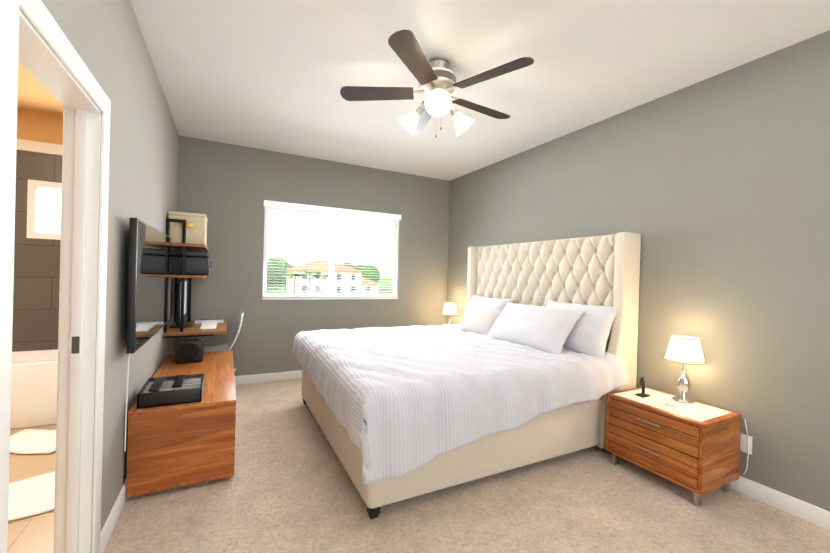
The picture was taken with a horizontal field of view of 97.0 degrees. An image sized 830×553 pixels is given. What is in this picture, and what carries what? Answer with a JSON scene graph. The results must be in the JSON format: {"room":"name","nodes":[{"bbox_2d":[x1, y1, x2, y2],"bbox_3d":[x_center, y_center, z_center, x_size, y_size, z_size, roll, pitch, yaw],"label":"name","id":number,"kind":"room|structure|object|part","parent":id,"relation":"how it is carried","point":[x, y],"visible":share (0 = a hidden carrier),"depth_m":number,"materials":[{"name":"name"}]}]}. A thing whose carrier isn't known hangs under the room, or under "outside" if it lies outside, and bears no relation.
{"room":"bedroom","nodes":[
{"label":"bedroom","id":0,"kind":"room"},
{"bbox_2d":[7,424,55,552],"bbox_3d":[-2.253,1.306,0.696,2.225,0.100,6.094,1,0,-27],"label":"floor","id":1,"kind":"structure","parent":0,"point":[33,534],"depth_m":1.89,"materials":[{"name":"beige tile"}]},
{"bbox_2d":[8,471,54,521],"bbox_3d":[-2.203,1.239,2.069,0.793,0.015,0.499,1,0,-42],"label":"rug","id":2,"kind":"object","parent":1,"relation":"on","point":[31,496],"visible":0.46,"depth_m":2.06,"materials":[{"name":"white fabric"}]},
{"bbox_2d":[10,429,55,453],"bbox_3d":[-2.798,1.200,2.719,0.584,0.054,0.370,2,0,1],"label":"rug","id":3,"kind":"object","parent":1,"relation":"on","point":[33,441],"visible":0.75,"depth_m":2.64,"materials":[{"name":"white fabric"}]},
{"bbox_2d":[10,349,57,428],"bbox_3d":[-3.612,0.946,3.049,1.900,0.520,0.614,1,0,-27],"label":"bathtub","id":4,"kind":"object","parent":1,"relation":"on","point":[34,388],"depth_m":2.98,"materials":[{"name":"white ceramic"}]},
{"bbox_2d":[20,0,178,542],"bbox_3d":[-1.224,-0.088,1.196,0.110,2.740,6.094,1,0,-27],"label":"wall","id":5,"kind":"structure","parent":0,"point":[105,38],"depth_m":1.93,"materials":[{"name":"paint"}]},
{"bbox_2d":[0,0,110,552],"bbox_3d":[-1.244,0.252,1.219,0.134,2.060,0.890,1,0,-27],"label":"door frame","id":6,"kind":"structure","parent":5,"relation":"attached to","point":[81,339],"depth_m":1.51,"materials":[{"name":"white"}]},
{"bbox_2d":[100,478,126,552],"bbox_3d":[-2.000,1.203,2.782,0.014,0.100,2.540,1,0,-27],"label":"baseboard","id":7,"kind":"structure","parent":5,"relation":"attached to","point":[106,532],"depth_m":1.83,"materials":[{"name":"white wood"}]},
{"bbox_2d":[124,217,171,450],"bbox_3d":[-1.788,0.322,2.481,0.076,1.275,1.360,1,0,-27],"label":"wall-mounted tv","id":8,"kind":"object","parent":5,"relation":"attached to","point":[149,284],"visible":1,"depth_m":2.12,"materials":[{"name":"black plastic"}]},
{"bbox_2d":[163,211,226,337],"bbox_3d":[-2.159,-0.017,3.686,0.500,1.140,0.775,1,0,-27],"label":"desk unit","id":9,"kind":"object","parent":5,"relation":"attached to","point":[186,232],"visible":0.96,"depth_m":3.37,"materials":[{"name":"brown wood"}]},
{"bbox_2d":[169,280,192,327],"bbox_3d":[-2.297,0.267,3.613,0.200,0.454,0.560,1,0,-27],"label":"monitor","id":10,"kind":"object","parent":9,"relation":"on","point":[178,305],"depth_m":3.56,"materials":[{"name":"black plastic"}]},
{"bbox_2d":[17,108,449,375],"bbox_3d":[-2.040,-0.126,4.287,5.819,2.740,0.150,1,0,-27],"label":"wall","id":11,"kind":"structure","parent":0,"point":[227,189],"depth_m":4.39,"materials":[{"name":"paint"}]},
{"bbox_2d":[12,139,62,350],"bbox_3d":[-3.625,-0.026,3.374,2.170,2.460,0.030,1,0,-27],"label":"tile panel","id":12,"kind":"object","parent":11,"relation":"attached to","point":[36,283],"visible":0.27,"depth_m":3.42,"materials":[{"name":"grey"}]},
{"bbox_2d":[26,179,61,239],"bbox_3d":[-3.345,-0.619,3.548,0.560,0.540,0.085,1,0,-27],"label":"window","id":13,"kind":"structure","parent":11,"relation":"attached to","point":[32,208],"depth_m":3.44,"materials":[{"name":"white"}]},
{"bbox_2d":[235,370,301,384],"bbox_3d":[-1.091,1.219,4.705,3.390,0.100,0.017,1,0,-27],"label":"baseboard","id":14,"kind":"structure","parent":11,"relation":"attached to","point":[267,377],"depth_m":4.36,"materials":[{"name":"white wood"}]},
{"bbox_2d":[262,206,398,299],"bbox_3d":[-1.038,-0.274,4.786,1.760,1.135,0.170,1,0,-27],"label":"window","id":15,"kind":"structure","parent":11,"relation":"in","point":[331,270],"depth_m":4.72,"materials":[{"name":"white"}]},
{"bbox_2d":[263,200,400,296],"bbox_3d":[-1.004,-0.308,4.721,1.770,1.133,0.055,1,0,-27],"label":"window blinds","id":16,"kind":"object","parent":15,"relation":"attached to","point":[276,204],"visible":0.96,"depth_m":4.66,"materials":[{"name":"white plastic"}]},
{"bbox_2d":[17,0,829,180],"bbox_3d":[-0.624,-1.493,1.477,5.709,0.100,6.094,1,0,-27],"label":"ceiling","id":17,"kind":"structure","parent":0,"point":[274,75],"depth_m":2.45,"materials":[{"name":"paint"}]},
{"bbox_2d":[340,29,533,137],"bbox_3d":[0.175,-1.170,2.498,1.237,0.510,1.259,1,0,-27],"label":"ceiling fan","id":18,"kind":"object","parent":17,"relation":"hanging from","point":[436,79],"visible":1,"depth_m":2.37,"materials":[{"name":"brown wood"}]},
{"bbox_2d":[104,378,829,552],"bbox_3d":[0.286,1.371,1.999,3.484,0.100,6.094,1,0,-27],"label":"floor carpet","id":19,"kind":"object","parent":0,"point":[289,486],"visible":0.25,"depth_m":2.05,"materials":[{"name":"beige carpet"}]},
{"bbox_2d":[126,350,238,497],"bbox_3d":[-1.709,1.004,2.869,0.568,0.512,1.565,1,0,-27],"label":"dresser","id":20,"kind":"object","parent":19,"relation":"on","point":[176,446],"visible":0.96,"depth_m":2.19,"materials":[{"name":"brown wood"}]},
{"bbox_2d":[137,373,204,408],"bbox_3d":[-1.521,0.705,2.316,0.320,0.100,0.350,1,0,-27],"label":"tray","id":21,"kind":"object","parent":20,"relation":"on","point":[168,390],"visible":1,"depth_m":2.21,"materials":[{"name":"black plastic"}]},
{"bbox_2d":[175,337,203,363],"bbox_3d":[-1.972,0.640,3.220,0.200,0.196,0.207,1,0,-27],"label":"speaker","id":22,"kind":"object","parent":20,"relation":"on","point":[189,349],"visible":1,"depth_m":3.14},
{"bbox_2d":[204,311,243,351],"bbox_3d":[-2.110,0.816,3.854,0.544,0.866,0.442,1,0,-27],"label":"chair","id":23,"kind":"object","parent":19,"relation":"on","point":[227,346],"visible":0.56,"depth_m":3.99,"materials":[{"name":"white plastic"}]},
{"bbox_2d":[292,232,640,518],"bbox_3d":[0.277,0.464,3.306,2.338,1.700,2.249,1,0,-27],"label":"bed","id":24,"kind":"object","parent":19,"relation":"on","point":[531,358],"visible":1,"depth_m":2.62,"materials":[{"name":"beige fabric"}]},
{"bbox_2d":[292,323,628,483],"bbox_3d":[0.178,0.780,3.261,2.139,0.519,2.257,1,0,-27],"label":"duvet","id":25,"kind":"object","parent":24,"relation":"on","point":[403,399],"depth_m":2.37,"materials":[{"name":"white fabric"}]},
{"bbox_2d":[461,295,512,323],"bbox_3d":[0.796,0.428,4.191,0.205,0.440,0.720,30,-12,-24],"label":"pillow","id":26,"kind":"object","parent":24,"relation":"on","point":[496,303],"depth_m":4.12,"materials":[{"name":"white fabric"}]},
{"bbox_2d":[487,302,583,354],"bbox_3d":[1.029,0.450,3.299,0.231,0.470,0.880,46,-20,-23],"label":"pillow","id":27,"kind":"object","parent":24,"relation":"on","point":[541,329],"depth_m":3.09,"materials":[{"name":"white fabric"}]},
{"bbox_2d":[547,300,616,357],"bbox_3d":[1.353,0.439,3.150,0.214,0.460,0.720,26,-11,-25],"label":"pillow","id":28,"kind":"object","parent":24,"relation":"on","point":[588,337],"depth_m":2.91,"materials":[{"name":"white fabric"}]},
{"bbox_2d":[605,387,740,506],"bbox_3d":[1.712,1.106,2.487,0.467,0.503,0.610,1,0,-27],"label":"nightstand","id":29,"kind":"object","parent":19,"relation":"on","point":[695,447],"visible":0.98,"depth_m":2.30,"materials":[{"name":"brown wood"}]},
{"bbox_2d":[635,377,649,397],"bbox_3d":[1.615,0.782,2.611,0.101,0.136,0.060,1,0,-27],"label":"dock","id":30,"kind":"object","parent":29,"relation":"on","point":[642,383],"visible":1,"depth_m":2.61,"materials":[{"name":"black plastic"}]},
{"bbox_2d":[665,403,674,406],"bbox_3d":[1.689,0.849,2.431,0.060,0.008,0.060,1,0,-27],"label":"coaster","id":31,"kind":"object","parent":29,"relation":"on","point":[670,404],"visible":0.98,"depth_m":2.42,"materials":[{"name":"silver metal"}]},
{"bbox_2d":[664,335,705,403],"bbox_3d":[1.853,0.637,2.528,0.232,0.440,0.232,1,0,-27],"label":"table lamp","id":32,"kind":"object","parent":29,"relation":"on","point":[683,350],"visible":1,"depth_m":2.48,"materials":[{"name":"white fabric"}]},
{"bbox_3d":[1.856,0.500,2.527,0.232,0.165,0.232,1,0,-27],"label":"lamp shade","id":33,"kind":"part","parent":32,"relation":"part of","materials":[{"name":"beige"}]},
{"bbox_3d":[0.402,1.057,5.040,0.467,0.503,0.610,1,0,-27],"label":"nightstand","id":34,"kind":"object","parent":19,"relation":"on","visible":0},
{"bbox_2d":[442,302,457,323],"bbox_3d":[0.487,0.586,5.092,0.232,0.440,0.232,1,0,-27],"label":"table lamp","id":35,"kind":"object","parent":34,"relation":"on","point":[450,309],"visible":0.79,"depth_m":5.01,"materials":[{"name":"white fabric"}]},
{"bbox_3d":[0.491,0.449,5.091,0.232,0.165,0.232,1,0,-27],"label":"lamp shade","id":36,"kind":"part","parent":35,"relation":"part of","materials":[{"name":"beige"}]},
{"bbox_2d":[446,30,829,511],"bbox_3d":[1.924,-0.008,2.813,0.110,2.740,6.094,1,0,-27],"label":"wall","id":37,"kind":"structure","parent":0,"point":[714,191],"depth_m":2.44,"materials":[{"name":"paint"}]},
{"bbox_2d":[740,419,752,474],"bbox_3d":[2.079,1.074,2.315,0.018,0.351,0.070,1,0,-27],"label":"cord","id":38,"kind":"object","parent":37,"relation":"attached to","point":[745,443],"visible":0.9,"depth_m":2.31,"materials":[{"name":"white plastic"}]},
{"bbox_2d":[730,475,829,530],"bbox_3d":[1.831,1.310,2.791,0.014,0.100,6.094,1,0,-27],"label":"baseboard","id":39,"kind":"structure","parent":37,"relation":"attached to","point":[810,513],"depth_m":2.14,"materials":[{"name":"white wood"}]},
{"label":"outside","id":40,"kind":"structure","parent":0,"visible":0},
{"bbox_2d":[266,279,392,293],"bbox_3d":[-70.668,2.881,192.298,350.000,0.200,393.206,1,0,-27],"label":"lawn","id":41,"kind":"structure","parent":40,"point":[388,281],"depth_m":180.84,"materials":[{"name":"green plant"}]},
{"bbox_2d":[267,265,275,284],"bbox_3d":[-43.316,-0.429,102.788,8.496,8.847,8.165,1,0,-27],"label":"tree","id":42,"kind":"object","parent":41,"relation":"on","point":[272,276],"depth_m":102.00,"materials":[{"name":"green plant"}]},
{"bbox_2d":[267,257,289,285],"bbox_3d":[-42.856,-1.007,110.424,10.724,9.951,9.968,1,0,-27],"label":"tree","id":43,"kind":"object","parent":41,"relation":"on","point":[280,263],"depth_m":108.79,"materials":[{"name":"green plant"}]},
{"bbox_2d":[281,273,307,292],"bbox_3d":[-26.384,1.869,80.562,6.094,5.449,6.185,1,0,-27],"label":"palm tree","id":44,"kind":"object","parent":41,"relation":"on","point":[298,275],"depth_m":80.56,"materials":[{"name":"green plant"}]},
{"bbox_2d":[294,270,322,292],"bbox_3d":[-22.582,1.681,78.400,6.563,6.057,5.530,1,0,-27],"label":"palm tree","id":45,"kind":"object","parent":41,"relation":"on","point":[307,273],"depth_m":77.47,"materials":[{"name":"green plant"}]},
{"bbox_2d":[310,275,334,292],"bbox_3d":[-20.564,2.150,80.418,5.736,5.216,6.066,1,0,-27],"label":"palm tree","id":46,"kind":"object","parent":41,"relation":"on","point":[321,276],"depth_m":79.68,"materials":[{"name":"green plant"}]},
{"bbox_2d":[266,285,392,291],"bbox_3d":[-33.104,0.797,119.245,50.000,6.800,26.600,1,0,-27],"label":"hedge","id":47,"kind":"object","parent":41,"relation":"on","point":[388,289],"depth_m":102.61,"materials":[{"name":"green plant"}]},
{"bbox_2d":[286,260,377,292],"bbox_3d":[-20.516,0.328,93.658,22.200,8.700,17.600,1,0,-27],"label":"house","id":48,"kind":"structure","parent":41,"relation":"on","point":[353,275],"depth_m":88.01,"materials":[{"name":"beige paint"}]},
{"bbox_2d":[342,263,354,267],"bbox_3d":[-23.348,-0.132,123.332,8.932,9.162,9.525,1,0,-27],"label":"tree","id":49,"kind":"object","parent":41,"relation":"on","point":[351,265],"depth_m":120.91,"materials":[{"name":"green plant"}]},
{"bbox_2d":[353,265,379,281],"bbox_3d":[-16.204,0.446,117.945,9.523,8.460,7.835,1,0,-27],"label":"tree","id":50,"kind":"object","parent":41,"relation":"on","point":[373,274],"depth_m":115.40,"materials":[{"name":"green plant"}]}
]}

